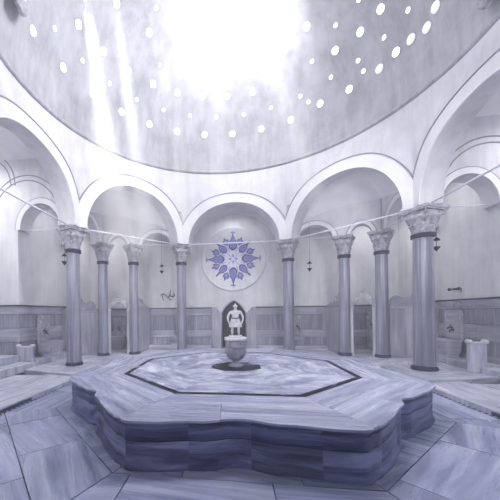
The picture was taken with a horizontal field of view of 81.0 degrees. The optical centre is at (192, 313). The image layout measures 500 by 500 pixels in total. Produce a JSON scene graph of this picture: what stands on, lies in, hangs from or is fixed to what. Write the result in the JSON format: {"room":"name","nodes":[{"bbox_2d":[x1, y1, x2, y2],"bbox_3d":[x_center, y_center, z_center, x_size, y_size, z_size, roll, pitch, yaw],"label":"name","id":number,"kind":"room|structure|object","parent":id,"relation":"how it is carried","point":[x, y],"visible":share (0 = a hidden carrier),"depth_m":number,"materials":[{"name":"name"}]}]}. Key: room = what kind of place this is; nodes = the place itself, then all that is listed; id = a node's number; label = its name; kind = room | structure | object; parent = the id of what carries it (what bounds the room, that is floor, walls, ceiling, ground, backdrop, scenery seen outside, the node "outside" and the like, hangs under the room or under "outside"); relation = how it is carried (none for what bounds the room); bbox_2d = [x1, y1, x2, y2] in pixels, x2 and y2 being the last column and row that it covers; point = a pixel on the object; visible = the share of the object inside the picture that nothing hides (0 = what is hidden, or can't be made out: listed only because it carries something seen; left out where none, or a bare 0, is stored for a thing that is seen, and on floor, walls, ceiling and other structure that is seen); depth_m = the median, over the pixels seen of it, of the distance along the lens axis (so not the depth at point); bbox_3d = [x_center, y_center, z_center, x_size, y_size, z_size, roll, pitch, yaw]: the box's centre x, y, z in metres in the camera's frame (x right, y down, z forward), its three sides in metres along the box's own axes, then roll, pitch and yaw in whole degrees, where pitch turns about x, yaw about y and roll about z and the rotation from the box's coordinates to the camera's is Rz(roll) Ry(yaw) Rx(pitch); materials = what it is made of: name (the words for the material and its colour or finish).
{"room":"spa","nodes":[
{"label":"spa","id":0,"kind":"room"},
{"bbox_2d":[0,125,34,160],"bbox_3d":[-5.873,-4.583,6.455,4.200,0.597,3.500,-1,0,8],"label":"ceiling","id":1,"kind":"structure","parent":0,"point":[12,147],"depth_m":7.73,"materials":[{"name":"paint"}]},
{"bbox_2d":[17,158,54,233],"bbox_3d":[-4.139,-3.656,8.162,1.550,2.600,0.450,-1,0,8],"label":"wall","id":2,"kind":"structure","parent":0,"point":[27,191],"depth_m":8.01,"materials":[{"name":"paint"}]},
{"bbox_2d":[0,160,53,197],"bbox_3d":[-4.957,-3.542,8.042,2.848,1.894,0.032,-1,0,8],"label":"trim","id":3,"kind":"structure","parent":2,"relation":"attached to","point":[14,177],"depth_m":8.04,"materials":[{"name":"grey paint"}]},
{"bbox_2d":[15,197,56,229],"bbox_3d":[-4.253,-2.784,7.940,1.522,0.862,0.026,-1,0,8],"label":"trim","id":4,"kind":"structure","parent":2,"relation":"attached to","point":[39,200],"depth_m":7.97,"materials":[{"name":"paint"}]},
{"bbox_2d":[0,59,80,226],"bbox_3d":[-3.546,-3.763,6.138,0.619,2.800,3.869,-1,0,8],"label":"wall","id":5,"kind":"structure","parent":0,"point":[68,142],"depth_m":6.92,"materials":[{"name":"paint"}]},
{"bbox_2d":[0,95,79,226],"bbox_3d":[-3.422,-3.279,6.122,0.175,1.830,3.471,-1,0,8],"label":"trim","id":6,"kind":"structure","parent":5,"relation":"attached to","point":[8,109],"depth_m":6.49,"materials":[{"name":"paint"}]},
{"bbox_2d":[0,160,89,306],"bbox_3d":[-6.735,-1.824,5.821,3.000,6.600,13.700,-1,0,8],"label":"wall","id":7,"kind":"structure","parent":0,"point":[33,269],"depth_m":8.61,"materials":[{"name":"paint"}]},
{"bbox_2d":[0,305,66,356],"bbox_3d":[-5.860,0.618,10.204,2.685,1.685,4.185,-1,0,8],"label":"trim","id":8,"kind":"structure","parent":7,"relation":"attached to","point":[18,323],"depth_m":8.17,"materials":[{"name":"stone"}]},
{"bbox_2d":[37,315,49,341],"bbox_3d":[-4.617,0.470,8.936,0.176,0.840,0.550,-1,0,8],"label":"fountain slab","id":9,"kind":"object","parent":7,"relation":"attached to","point":[43,321],"visible":1,"depth_m":8.89,"materials":[{"name":"stone"}]},
{"bbox_2d":[87,212,102,244],"bbox_3d":[-3.368,-3.245,8.930,0.280,1.840,1.900,-1,0,8],"label":"wall","id":10,"kind":"structure","parent":0,"point":[91,225],"depth_m":9.52,"materials":[{"name":"paint"}]},
{"bbox_2d":[89,212,101,241],"bbox_3d":[-3.212,-2.748,8.910,0.023,0.844,1.646,-1,0,8],"label":"trim","id":11,"kind":"structure","parent":10,"relation":"attached to","point":[91,215],"depth_m":9.33,"materials":[{"name":"paint"}]},
{"bbox_2d":[103,216,133,243],"bbox_3d":[-2.634,-3.254,10.121,1.040,1.840,0.280,-1,0,-15],"label":"wall","id":12,"kind":"structure","parent":0,"point":[111,224],"depth_m":9.98,"materials":[{"name":"paint"}]},
{"bbox_2d":[107,233,130,243],"bbox_3d":[-2.587,-2.575,9.974,0.846,0.484,0.024,-1,0,-15],"label":"trim","id":13,"kind":"structure","parent":12,"relation":"attached to","point":[111,237],"depth_m":9.95,"materials":[{"name":"paint"}]},
{"bbox_2d":[90,190,166,228],"bbox_3d":[-2.299,-3.166,9.604,3.663,1.577,1.323,-1,0,-37],"label":"ceiling","id":14,"kind":"structure","parent":0,"point":[118,203],"depth_m":9.81,"materials":[{"name":"paint"}]},
{"bbox_2d":[79,137,182,245],"bbox_3d":[-1.862,-3.783,9.019,3.869,2.800,0.619,-1,0,-37],"label":"wall","id":15,"kind":"structure","parent":0,"point":[96,162],"depth_m":9.07,"materials":[{"name":"paint"}]},
{"bbox_2d":[79,173,182,243],"bbox_3d":[-1.787,-3.329,8.928,3.471,1.890,0.185,-1,0,-37],"label":"trim","id":16,"kind":"structure","parent":15,"relation":"attached to","point":[87,200],"depth_m":8.67,"materials":[{"name":"paint"}]},
{"bbox_2d":[134,219,169,243],"bbox_3d":[-1.305,-3.270,10.310,1.602,1.840,0.280,-1,0,-4],"label":"wall","id":17,"kind":"structure","parent":0,"point":[140,227],"depth_m":10.14,"materials":[{"name":"paint"}]},
{"bbox_2d":[138,229,168,244],"bbox_3d":[-1.256,-2.676,10.161,1.425,0.653,0.026,-1,0,-4],"label":"trim","id":18,"kind":"structure","parent":17,"relation":"attached to","point":[152,231],"depth_m":10.14,"materials":[{"name":"paint"}]},
{"bbox_2d":[182,165,285,243],"bbox_3d":[1.366,-3.822,9.866,3.869,2.800,0.619,-1,0,8],"label":"wall","id":19,"kind":"structure","parent":0,"point":[269,183],"depth_m":9.84,"materials":[{"name":"paint"}]},
{"bbox_2d":[183,192,285,243],"bbox_3d":[1.355,-3.267,9.739,3.471,1.690,0.150,-1,0,8],"label":"trim","id":20,"kind":"structure","parent":19,"relation":"attached to","point":[268,207],"depth_m":9.74,"materials":[{"name":"paint"}]},
{"bbox_2d":[188,207,279,253],"bbox_3d":[1.489,-3.158,10.708,3.900,1.470,1.280,-1,0,8],"label":"ceiling","id":21,"kind":"structure","parent":0,"point":[230,210],"depth_m":10.91,"materials":[{"name":"paint"}]},
{"bbox_2d":[90,215,398,347],"bbox_3d":[1.608,-1.924,11.466,12.600,6.600,0.350,-1,0,8],"label":"wall","id":22,"kind":"structure","parent":0,"point":[319,286],"depth_m":11.18,"materials":[{"name":"paint"}]},
{"bbox_2d":[108,294,129,354],"bbox_3d":[-2.564,0.369,9.916,0.752,2.114,0.140,-1,0,-14],"label":"doorway","id":23,"kind":"structure","parent":22,"relation":"in","point":[123,302],"depth_m":9.88,"materials":[{"name":"stone"}]},
{"bbox_2d":[201,227,265,290],"bbox_3d":[1.579,-2.144,11.273,2.540,2.540,0.060,-1,0,8],"label":"wall medallion","id":24,"kind":"object","parent":22,"relation":"attached to","point":[234,266],"visible":0.98,"depth_m":11.26,"materials":[{"name":"paint"}]},
{"bbox_2d":[221,300,246,344],"bbox_3d":[1.609,0.356,11.273,1.020,1.800,0.060,-1,0,8],"label":"trim niche moulding","id":25,"kind":"structure","parent":22,"relation":"attached to","point":[228,303],"depth_m":11.25,"materials":[{"name":"stone"}]},
{"bbox_2d":[212,307,256,347],"bbox_3d":[1.609,0.566,11.253,1.720,1.620,0.120,-1,0,8],"label":"trim","id":26,"kind":"structure","parent":22,"relation":"attached to","point":[251,314],"depth_m":11.12,"materials":[{"name":"grey stone"}]},
{"bbox_2d":[111,306,371,348],"bbox_3d":[1.612,0.561,11.277,12.000,1.620,0.150,-1,0,8],"label":"wall paneling","id":27,"kind":"structure","parent":22,"relation":"attached to","point":[269,319],"depth_m":11.10,"materials":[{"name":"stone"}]},
{"bbox_2d":[16,348,499,383],"bbox_3d":[1.287,1.455,8.827,12.094,0.150,5.171,-1,0,8],"label":"floor","id":28,"kind":"structure","parent":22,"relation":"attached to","point":[446,373],"depth_m":7.35,"materials":[{"name":"stone"}]},
{"bbox_2d":[16,344,34,361],"bbox_3d":[-4.626,1.153,7.909,0.510,0.595,0.130,-1,0,8],"label":"marble slab","id":29,"kind":"object","parent":28,"relation":"on","point":[26,353],"visible":0.84,"depth_m":7.86,"materials":[{"name":"white stone"}]},
{"bbox_2d":[34,351,66,364],"bbox_3d":[-4.447,1.373,8.944,0.482,0.150,1.972,-1,0,8],"label":"bench","id":30,"kind":"object","parent":28,"relation":"on","point":[39,360],"visible":0.56,"depth_m":8.50,"materials":[{"name":"stone"}]},
{"bbox_2d":[37,340,63,356],"bbox_3d":[-4.449,1.089,8.954,0.499,0.420,0.903,-1,0,8],"label":"washbasin","id":31,"kind":"object","parent":30,"relation":"on","point":[52,347],"visible":1,"depth_m":8.64,"materials":[{"name":"stone"}]},
{"bbox_2d":[56,224,88,365],"bbox_3d":[-3.325,-0.465,7.970,0.637,3.800,0.637,-1,0,30],"label":"marble column","id":32,"kind":"structure","parent":28,"relation":"on","point":[72,235],"depth_m":7.81,"materials":[{"name":"stone"}]},
{"bbox_2d":[0,187,66,224],"bbox_3d":[-3.598,-2.390,6.147,0.044,0.048,3.080,-1,0,8],"label":"rod","id":33,"kind":"object","parent":32,"relation":"attached to","point":[1,189],"visible":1,"depth_m":6.28,"materials":[{"name":"grey metal"}]},
{"bbox_2d":[89,229,173,243],"bbox_3d":[-1.890,-2.410,9.077,3.063,0.044,0.040,-1,0,-37],"label":"rod","id":34,"kind":"object","parent":32,"relation":"attached to","point":[89,229],"visible":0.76,"depth_m":8.99,"materials":[{"name":"grey metal"}]},
{"bbox_2d":[62,298,97,354],"bbox_3d":[-3.909,0.412,9.929,1.330,2.060,0.120,-1,0,8],"label":"screen","id":35,"kind":"object","parent":28,"relation":"on","point":[89,313],"visible":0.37,"depth_m":9.86,"materials":[{"name":"grey stone"}]},
{"bbox_2d":[90,241,113,355],"bbox_3d":[-3.075,-0.468,9.793,0.573,3.800,0.573,-1,0,36],"label":"marble column","id":36,"kind":"structure","parent":28,"relation":"on","point":[102,250],"depth_m":9.65,"materials":[{"name":"stone"}]},
{"bbox_2d":[111,336,125,348],"bbox_3d":[-3.074,1.182,11.648,0.693,0.500,0.458,-1,0,8],"label":"washbasin","id":37,"kind":"object","parent":28,"relation":"on","point":[117,342],"visible":0.79,"depth_m":11.45,"materials":[{"name":"stone"}]},
{"bbox_2d":[114,317,124,334],"bbox_3d":[-3.043,0.532,11.780,0.480,0.760,0.176,-1,0,8],"label":"fountain slab","id":38,"kind":"object","parent":37,"relation":"on","point":[119,322],"visible":1,"depth_m":11.81,"materials":[{"name":"stone"}]},
{"bbox_2d":[122,243,143,354],"bbox_3d":[-2.073,-0.480,10.039,0.560,3.800,0.560,-1,0,-44],"label":"marble column","id":39,"kind":"structure","parent":28,"relation":"on","point":[133,251],"depth_m":9.90,"materials":[{"name":"stone"}]},
{"bbox_2d":[138,296,150,351],"bbox_3d":[-1.885,0.398,10.964,0.120,2.040,1.481,-1,0,9],"label":"screen","id":40,"kind":"object","parent":28,"relation":"on","point":[144,312],"visible":0.79,"depth_m":10.92,"materials":[{"name":"grey stone"}]},
{"bbox_2d":[149,345,210,348],"bbox_3d":[-0.513,1.331,11.393,2.460,0.140,0.380,-1,0,8],"label":"bench","id":41,"kind":"object","parent":28,"relation":"on","point":[150,346],"visible":0.74,"depth_m":11.25,"materials":[{"name":"stone"}]},
{"bbox_2d":[169,336,176,345],"bbox_3d":[-0.671,1.083,11.369,0.504,0.360,0.354,-1,0,8],"label":"washbasin","id":42,"kind":"object","parent":41,"relation":"on","point":[173,339],"visible":0.59,"depth_m":11.22,"materials":[{"name":"stone"}]},
{"bbox_2d":[171,244,190,349],"bbox_3d":[-0.408,-0.500,10.185,0.592,3.800,0.592,-1,0,-15],"label":"marble column","id":43,"kind":"structure","parent":28,"relation":"on","point":[180,251],"depth_m":10.03,"materials":[{"name":"stone"}]},
{"bbox_2d":[277,238,298,350],"bbox_3d":[3.238,-0.544,9.685,0.605,3.800,0.605,-1,0,30],"label":"marble column","id":44,"kind":"structure","parent":28,"relation":"on","point":[288,247],"depth_m":9.54,"materials":[{"name":"stone"}]},
{"bbox_2d":[191,240,276,244],"bbox_3d":[1.392,-2.450,9.935,3.080,0.044,0.040,-1,0,8],"label":"rod","id":45,"kind":"object","parent":44,"relation":"attached to","point":[271,240],"visible":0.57,"depth_m":9.92,"materials":[{"name":"white metal"}]},
{"bbox_2d":[257,345,327,349],"bbox_3d":[3.727,1.280,10.812,2.500,0.140,0.380,-1,0,8],"label":"bench","id":46,"kind":"object","parent":28,"relation":"on","point":[305,347],"visible":0.69,"depth_m":10.60,"materials":[{"name":"stone"}]},
{"bbox_2d":[295,336,305,345],"bbox_3d":[3.986,1.037,10.731,0.420,0.340,0.354,-1,0,8],"label":"washbasin","id":47,"kind":"object","parent":46,"relation":"on","point":[299,340],"visible":0.89,"depth_m":10.58,"materials":[{"name":"stone"}]},
{"bbox_2d":[325,293,338,352],"bbox_3d":[4.957,0.316,10.077,0.120,2.040,1.381,-1,0,6],"label":"screen","id":48,"kind":"object","parent":28,"relation":"on","point":[332,309],"visible":0.68,"depth_m":10.03,"materials":[{"name":"grey stone"}]},
{"bbox_2d":[332,233,354,355],"bbox_3d":[4.866,-0.563,9.190,0.586,3.800,0.586,-1,0,37],"label":"marble column","id":49,"kind":"structure","parent":28,"relation":"on","point":[343,243],"depth_m":9.04,"materials":[{"name":"stone"}]},
{"bbox_2d":[366,336,372,349],"bbox_3d":[6.595,1.066,10.323,0.525,0.500,0.458,-1,0,8],"label":"washbasin","id":50,"kind":"object","parent":28,"relation":"on","point":[369,338],"visible":0.24,"depth_m":10.25,"materials":[{"name":"stone"}]},
{"bbox_2d":[367,228,394,357],"bbox_3d":[5.710,-0.574,8.650,0.605,3.800,0.605,-1,0,-44],"label":"marble column","id":51,"kind":"structure","parent":28,"relation":"on","point":[380,239],"depth_m":8.50,"materials":[{"name":"stone"}]},
{"bbox_2d":[389,293,438,357],"bbox_3d":[6.565,0.306,8.514,1.330,2.020,0.120,-1,0,8],"label":"screen","id":52,"kind":"object","parent":28,"relation":"on","point":[400,309],"visible":0.38,"depth_m":8.52,"materials":[{"name":"grey stone"}]},
{"bbox_2d":[397,202,449,371],"bbox_3d":[5.452,-0.571,6.768,0.720,3.800,0.720,-1,0,-15],"label":"marble column","id":53,"kind":"structure","parent":28,"relation":"on","point":[422,219],"depth_m":6.60,"materials":[{"name":"stone"}]},
{"bbox_2d":[296,213,396,238],"bbox_3d":[4.322,-2.485,8.227,0.040,0.044,3.063,-1,0,-37],"label":"rod","id":54,"kind":"object","parent":53,"relation":"attached to","point":[395,213],"visible":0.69,"depth_m":8.08,"materials":[{"name":"grey metal"}]},
{"bbox_2d":[431,164,499,202],"bbox_3d":[5.180,-2.495,4.945,0.044,0.048,3.080,-1,0,8],"label":"rod","id":55,"kind":"object","parent":53,"relation":"attached to","point":[498,165],"visible":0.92,"depth_m":5.44,"materials":[{"name":"grey metal"}]},
{"bbox_2d":[450,204,491,206],"bbox_3d":[6.350,-2.509,6.677,1.251,0.036,0.032,-1,0,6],"label":"rod","id":56,"kind":"object","parent":53,"relation":"attached to","point":[480,204],"visible":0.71,"depth_m":6.65,"materials":[{"name":"grey metal"}]},
{"bbox_2d":[436,356,499,368],"bbox_3d":[6.837,1.238,7.399,0.482,0.150,1.972,-1,0,8],"label":"bench","id":57,"kind":"object","parent":28,"relation":"on","point":[460,362],"visible":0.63,"depth_m":7.18,"materials":[{"name":"stone"}]},
{"bbox_2d":[436,338,462,357],"bbox_3d":[6.905,0.932,7.843,0.478,0.460,0.819,-1,0,8],"label":"washbasin","id":58,"kind":"object","parent":57,"relation":"on","point":[450,348],"visible":0.67,"depth_m":7.52,"materials":[{"name":"stone"}]},
{"bbox_2d":[464,339,488,372],"bbox_3d":[6.337,0.952,6.387,0.410,0.735,0.130,-1,0,8],"label":"marble slab","id":59,"kind":"object","parent":28,"relation":"on","point":[476,351],"visible":0.96,"depth_m":6.34,"materials":[{"name":"white stone"}]},
{"bbox_2d":[294,315,300,333],"bbox_3d":[3.970,0.432,10.820,0.260,0.730,0.176,-1,0,8],"label":"fountain slab","id":60,"kind":"object","parent":22,"relation":"attached to","point":[297,318],"visible":0.96,"depth_m":10.85,"materials":[{"name":"stone"}]},
{"bbox_2d":[350,288,375,356],"bbox_3d":[5.298,0.275,8.920,0.736,2.114,0.140,-1,0,33],"label":"doorway","id":61,"kind":"structure","parent":22,"relation":"in","point":[367,297],"depth_m":8.89,"materials":[{"name":"stone"}]},
{"bbox_2d":[366,309,372,335],"bbox_3d":[6.565,0.326,10.464,0.360,0.980,0.176,-1,0,8],"label":"fountain slab","id":62,"kind":"object","parent":22,"relation":"attached to","point":[369,316],"visible":0.53,"depth_m":10.50,"materials":[{"name":"stone"}]},
{"bbox_3d":[1.653,0.430,11.590,1.200,1.890,0.600,-1,0,8],"label":"niche","id":63,"kind":"object","parent":22,"relation":"attached to","visible":0},
{"bbox_2d":[222,301,245,346],"bbox_3d":[1.687,0.375,11.842,1.000,2.000,0.090,-1,0,8],"label":"door","id":64,"kind":"structure","parent":63,"relation":"attached to","point":[226,330],"depth_m":11.84,"materials":[{"name":"brown wood"}]},
{"bbox_2d":[0,0,499,170],"bbox_3d":[0.735,-7.087,5.546,9.047,4.385,9.047,-1,0,8],"label":"ceiling","id":65,"kind":"structure","parent":0,"point":[37,60],"depth_m":8.04,"materials":[{"name":"paint"}]},
{"bbox_2d":[13,0,27,16],"bbox_3d":[-3.372,-6.213,5.496,0.368,0.900,0.464,-1,0,-1],"label":"corbel","id":66,"kind":"object","parent":65,"relation":"attached to","point":[21,6],"visible":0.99,"depth_m":5.51,"materials":[{"name":"stone"}]},
{"bbox_2d":[29,24,35,37],"bbox_3d":[-3.432,-6.039,6.118,0.088,0.204,0.204,-1,0,8],"label":"dome skylight","id":67,"kind":"object","parent":65,"relation":"attached to","point":[32,29],"visible":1,"depth_m":6.09,"materials":[{"name":"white glass"}]},
{"bbox_2d":[75,19,81,29],"bbox_3d":[-2.795,-7.032,6.965,0.129,0.191,0.204,-1,0,22],"label":"dome skylight","id":68,"kind":"object","parent":65,"relation":"attached to","point":[78,24],"visible":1,"depth_m":6.95,"materials":[{"name":"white glass"}]},
{"bbox_2d":[303,21,309,31],"bbox_3d":[3.105,-7.830,7.811,0.158,0.172,0.204,-1,0,-44],"label":"dome skylight","id":69,"kind":"object","parent":65,"relation":"attached to","point":[306,26],"visible":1,"depth_m":7.79,"materials":[{"name":"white glass"}]},
{"bbox_2d":[331,45,338,55],"bbox_3d":[3.851,-7.105,7.736,0.129,0.191,0.204,-1,0,-35],"label":"dome skylight","id":70,"kind":"object","parent":65,"relation":"attached to","point":[335,49],"visible":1,"depth_m":7.72,"materials":[{"name":"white glass"}]},
{"bbox_2d":[356,26,364,37],"bbox_3d":[4.206,-7.063,7.179,0.127,0.192,0.204,-1,0,-25],"label":"dome skylight","id":71,"kind":"object","parent":65,"relation":"attached to","point":[360,31],"visible":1,"depth_m":7.16,"materials":[{"name":"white glass"}]},
{"bbox_2d":[375,63,383,74],"bbox_3d":[4.660,-6.106,7.143,0.094,0.231,0.232,-1,0,-22],"label":"dome skylight","id":72,"kind":"object","parent":65,"relation":"attached to","point":[379,68],"visible":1,"depth_m":7.12,"materials":[{"name":"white glass"}]},
{"bbox_2d":[376,3,384,14],"bbox_3d":[4.383,-7.098,6.668,0.128,0.192,0.204,-1,0,-17],"label":"dome skylight","id":73,"kind":"object","parent":65,"relation":"attached to","point":[381,7],"visible":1,"depth_m":6.65,"materials":[{"name":"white glass"}]},
{"bbox_2d":[392,46,400,57],"bbox_3d":[4.789,-6.152,6.736,0.089,0.204,0.204,-1,0,-16],"label":"dome skylight","id":74,"kind":"object","parent":65,"relation":"attached to","point":[396,51],"visible":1,"depth_m":6.71,"materials":[{"name":"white glass"}]},
{"bbox_2d":[406,32,415,45],"bbox_3d":[4.881,-6.131,6.395,0.095,0.231,0.232,-1,0,-12],"label":"dome skylight","id":75,"kind":"object","parent":65,"relation":"attached to","point":[411,38],"visible":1,"depth_m":6.38,"materials":[{"name":"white glass"}]},
{"bbox_2d":[422,20,432,34],"bbox_3d":[4.960,-6.051,6.056,0.091,0.232,0.232,-1,0,-7],"label":"dome skylight","id":76,"kind":"object","parent":65,"relation":"attached to","point":[427,26],"visible":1,"depth_m":6.04,"materials":[{"name":"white glass"}]},
{"bbox_2d":[430,0,440,14],"bbox_3d":[4.932,-6.220,5.809,0.100,0.230,0.232,-1,0,-4],"label":"dome skylight","id":77,"kind":"object","parent":65,"relation":"attached to","point":[435,6],"visible":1,"depth_m":5.79,"materials":[{"name":"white glass"}]},
{"bbox_2d":[476,0,492,9],"bbox_3d":[4.917,-5.520,4.707,0.368,0.900,0.464,-1,0,11],"label":"corbel","id":78,"kind":"object","parent":65,"relation":"attached to","point":[481,4],"visible":1,"depth_m":4.79,"materials":[{"name":"stone"}]},
{"bbox_2d":[0,384,499,499],"bbox_3d":[0.732,1.656,4.753,18.000,0.261,14.400,-1,0,8],"label":"floor","id":79,"kind":"structure","parent":0,"point":[48,452],"depth_m":2.77,"materials":[{"name":"stone"}]},
{"bbox_2d":[0,383,71,414],"bbox_3d":[-3.233,1.555,2.672,0.048,0.078,8.000,-1,0,8],"label":"trim","id":80,"kind":"structure","parent":79,"relation":"on","point":[3,411],"depth_m":4.88,"materials":[{"name":"stone"}]},
{"bbox_2d":[69,348,435,485],"bbox_3d":[0.836,1.276,5.546,5.600,0.498,5.860,-1,0,8],"label":"platform","id":81,"kind":"object","parent":79,"relation":"on","point":[333,419],"visible":0.99,"depth_m":3.15,"materials":[{"name":"grey stone"}]},
{"bbox_2d":[224,337,246,367],"bbox_3d":[0.829,0.744,5.546,0.437,0.566,0.437,-1,0,8],"label":"bowl","id":82,"kind":"object","parent":81,"relation":"on","point":[235,348],"visible":0.93,"depth_m":5.39,"materials":[{"name":"stone"}]},
{"bbox_2d":[227,303,243,337],"bbox_3d":[0.824,0.134,5.564,0.327,0.663,0.190,-1,0,8],"label":"statue","id":83,"kind":"object","parent":82,"relation":"on","point":[235,319],"visible":1,"depth_m":5.53,"materials":[{"name":"stone"}]},
{"bbox_2d":[433,392,499,419],"bbox_3d":[3.987,1.468,1.683,0.048,0.078,8.000,-1,0,8],"label":"trim","id":84,"kind":"structure","parent":79,"relation":"on","point":[493,414],"depth_m":4.35,"materials":[{"name":"stone"}]},
{"bbox_2d":[300,207,341,240],"bbox_3d":[4.070,-3.334,9.574,1.602,1.840,0.280,-1,0,19],"label":"wall","id":85,"kind":"structure","parent":0,"point":[333,217],"depth_m":9.29,"materials":[{"name":"paint"}]},
{"bbox_2d":[301,220,337,235],"bbox_3d":[3.997,-2.739,9.441,1.425,0.653,0.026,-1,0,19],"label":"trim","id":86,"kind":"structure","parent":85,"relation":"attached to","point":[315,222],"depth_m":9.36,"materials":[{"name":"paint"}]},
{"bbox_2d":[284,104,413,240],"bbox_3d":[4.247,-3.856,8.182,0.619,2.800,3.869,-1,0,-37],"label":"wall","id":87,"kind":"structure","parent":0,"point":[391,137],"depth_m":8.00,"materials":[{"name":"paint"}]},
{"bbox_2d":[0,9,499,173],"bbox_3d":[0.762,-4.877,5.546,8.830,0.105,8.830,-1,0,8],"label":"crown molding","id":88,"kind":"structure","parent":87,"relation":"attached to","point":[496,16],"depth_m":7.20,"materials":[{"name":"paint"}]},
{"bbox_2d":[286,152,412,238],"bbox_3d":[4.161,-3.400,8.113,0.185,1.890,3.471,-1,0,-37],"label":"trim","id":89,"kind":"structure","parent":87,"relation":"attached to","point":[396,172],"depth_m":7.57,"materials":[{"name":"paint"}]},
{"bbox_2d":[303,172,398,221],"bbox_3d":[4.840,-3.252,8.627,1.323,1.577,3.663,-1,0,-37],"label":"ceiling","id":90,"kind":"structure","parent":0,"point":[362,186],"depth_m":8.79,"materials":[{"name":"paint"}]},
{"bbox_2d":[342,199,380,234],"bbox_3d":[5.299,-3.349,9.034,1.040,1.840,0.280,-1,0,30],"label":"wall","id":91,"kind":"structure","parent":0,"point":[366,210],"depth_m":8.91,"materials":[{"name":"paint"}]},
{"bbox_2d":[346,220,376,233],"bbox_3d":[5.231,-2.669,8.903,0.846,0.484,0.024,-1,0,30],"label":"trim","id":92,"kind":"structure","parent":91,"relation":"attached to","point":[370,224],"depth_m":8.87,"materials":[{"name":"paint"}]},
{"bbox_2d":[381,193,401,230],"bbox_3d":[5.687,-3.353,7.690,0.280,1.840,1.900,-1,0,8],"label":"wall","id":93,"kind":"structure","parent":0,"point":[396,207],"depth_m":8.28,"materials":[{"name":"paint"}]},
{"bbox_2d":[383,192,400,228],"bbox_3d":[5.542,-2.853,7.711,0.023,0.844,1.646,-1,0,8],"label":"trim","id":94,"kind":"structure","parent":93,"relation":"attached to","point":[397,195],"depth_m":8.14,"materials":[{"name":"paint"}]},
{"bbox_2d":[398,182,499,299],"bbox_3d":[7.518,-1.995,8.562,0.500,6.600,4.400,-1,0,8],"label":"wall","id":95,"kind":"structure","parent":0,"point":[467,258],"depth_m":7.58,"materials":[{"name":"paint"}]},
{"bbox_2d":[0,363,499,413],"bbox_3d":[0.607,1.493,3.862,17.192,0.090,11.592,-1,0,8],"label":"floor","id":96,"kind":"structure","parent":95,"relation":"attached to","point":[14,389],"depth_m":5.35,"materials":[{"name":"stone"}]},
{"bbox_2d":[0,362,35,378],"bbox_3d":[-6.031,1.433,6.436,3.147,0.190,3.097,-1,0,8],"label":"step","id":97,"kind":"structure","parent":96,"relation":"on","point":[7,370],"depth_m":7.12,"materials":[{"name":"stone"}]},
{"bbox_2d":[0,355,18,365],"bbox_3d":[-6.281,1.246,6.470,2.647,0.190,3.097,-1,0,8],"label":"bench","id":98,"kind":"object","parent":97,"relation":"on","point":[4,359],"visible":1,"depth_m":7.53,"materials":[{"name":"stone"}]},
{"bbox_2d":[481,367,499,380],"bbox_3d":[7.690,1.268,4.557,3.147,0.190,3.097,-1,0,8],"label":"step","id":99,"kind":"structure","parent":96,"relation":"on","point":[495,372],"depth_m":6.07,"materials":[{"name":"stone"}]},
{"bbox_2d":[444,310,463,339],"bbox_3d":[7.039,0.311,7.794,0.176,0.800,0.600,-1,0,8],"label":"fountain slab","id":100,"kind":"object","parent":95,"relation":"attached to","point":[454,319],"visible":1,"depth_m":7.72,"materials":[{"name":"grey stone"}]},
{"bbox_2d":[453,300,461,309],"bbox_3d":[7.106,-0.220,7.683,0.110,0.260,0.260,-1,0,8],"label":"boss","id":101,"kind":"object","parent":95,"relation":"attached to","point":[457,305],"visible":1,"depth_m":7.65,"materials":[{"name":"stone"}]},
{"bbox_2d":[435,297,499,364],"bbox_3d":[8.520,0.445,8.234,2.685,1.685,4.185,-1,0,8],"label":"trim","id":102,"kind":"structure","parent":95,"relation":"attached to","point":[481,315],"depth_m":7.01,"materials":[{"name":"stone"}]},
{"bbox_2d":[408,18,499,205],"bbox_3d":[5.094,-3.866,4.954,0.619,2.800,3.869,-1,0,8],"label":"wall","id":103,"kind":"structure","parent":0,"point":[425,108],"depth_m":5.92,"materials":[{"name":"paint"}]},
{"bbox_2d":[412,48,499,206],"bbox_3d":[4.982,-3.380,4.971,0.175,1.830,3.471,-1,0,8],"label":"trim","id":104,"kind":"structure","parent":103,"relation":"attached to","point":[492,65],"depth_m":5.67,"materials":[{"name":"paint"}]},
{"bbox_2d":[447,115,499,209],"bbox_3d":[6.213,-3.780,6.744,1.550,2.600,0.450,-1,0,8],"label":"wall","id":105,"kind":"structure","parent":0,"point":[487,155],"depth_m":6.49,"materials":[{"name":"paint"}]},
{"bbox_2d":[444,166,499,202],"bbox_3d":[6.284,-2.911,6.497,1.522,0.862,0.026,-1,0,8],"label":"trim","id":106,"kind":"structure","parent":105,"relation":"attached to","point":[491,176],"depth_m":6.47,"materials":[{"name":"paint"}]},
{"bbox_2d":[449,135,499,167],"bbox_3d":[6.971,-3.686,6.409,2.848,1.894,0.032,-1,0,8],"label":"trim","id":107,"kind":"structure","parent":105,"relation":"attached to","point":[488,135],"depth_m":6.47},
{"bbox_2d":[475,89,499,116],"bbox_3d":[7.402,-4.743,4.637,4.200,0.597,3.500,-1,0,8],"label":"ceiling","id":108,"kind":"structure","parent":0,"point":[492,107],"depth_m":6.30,"materials":[{"name":"paint"}]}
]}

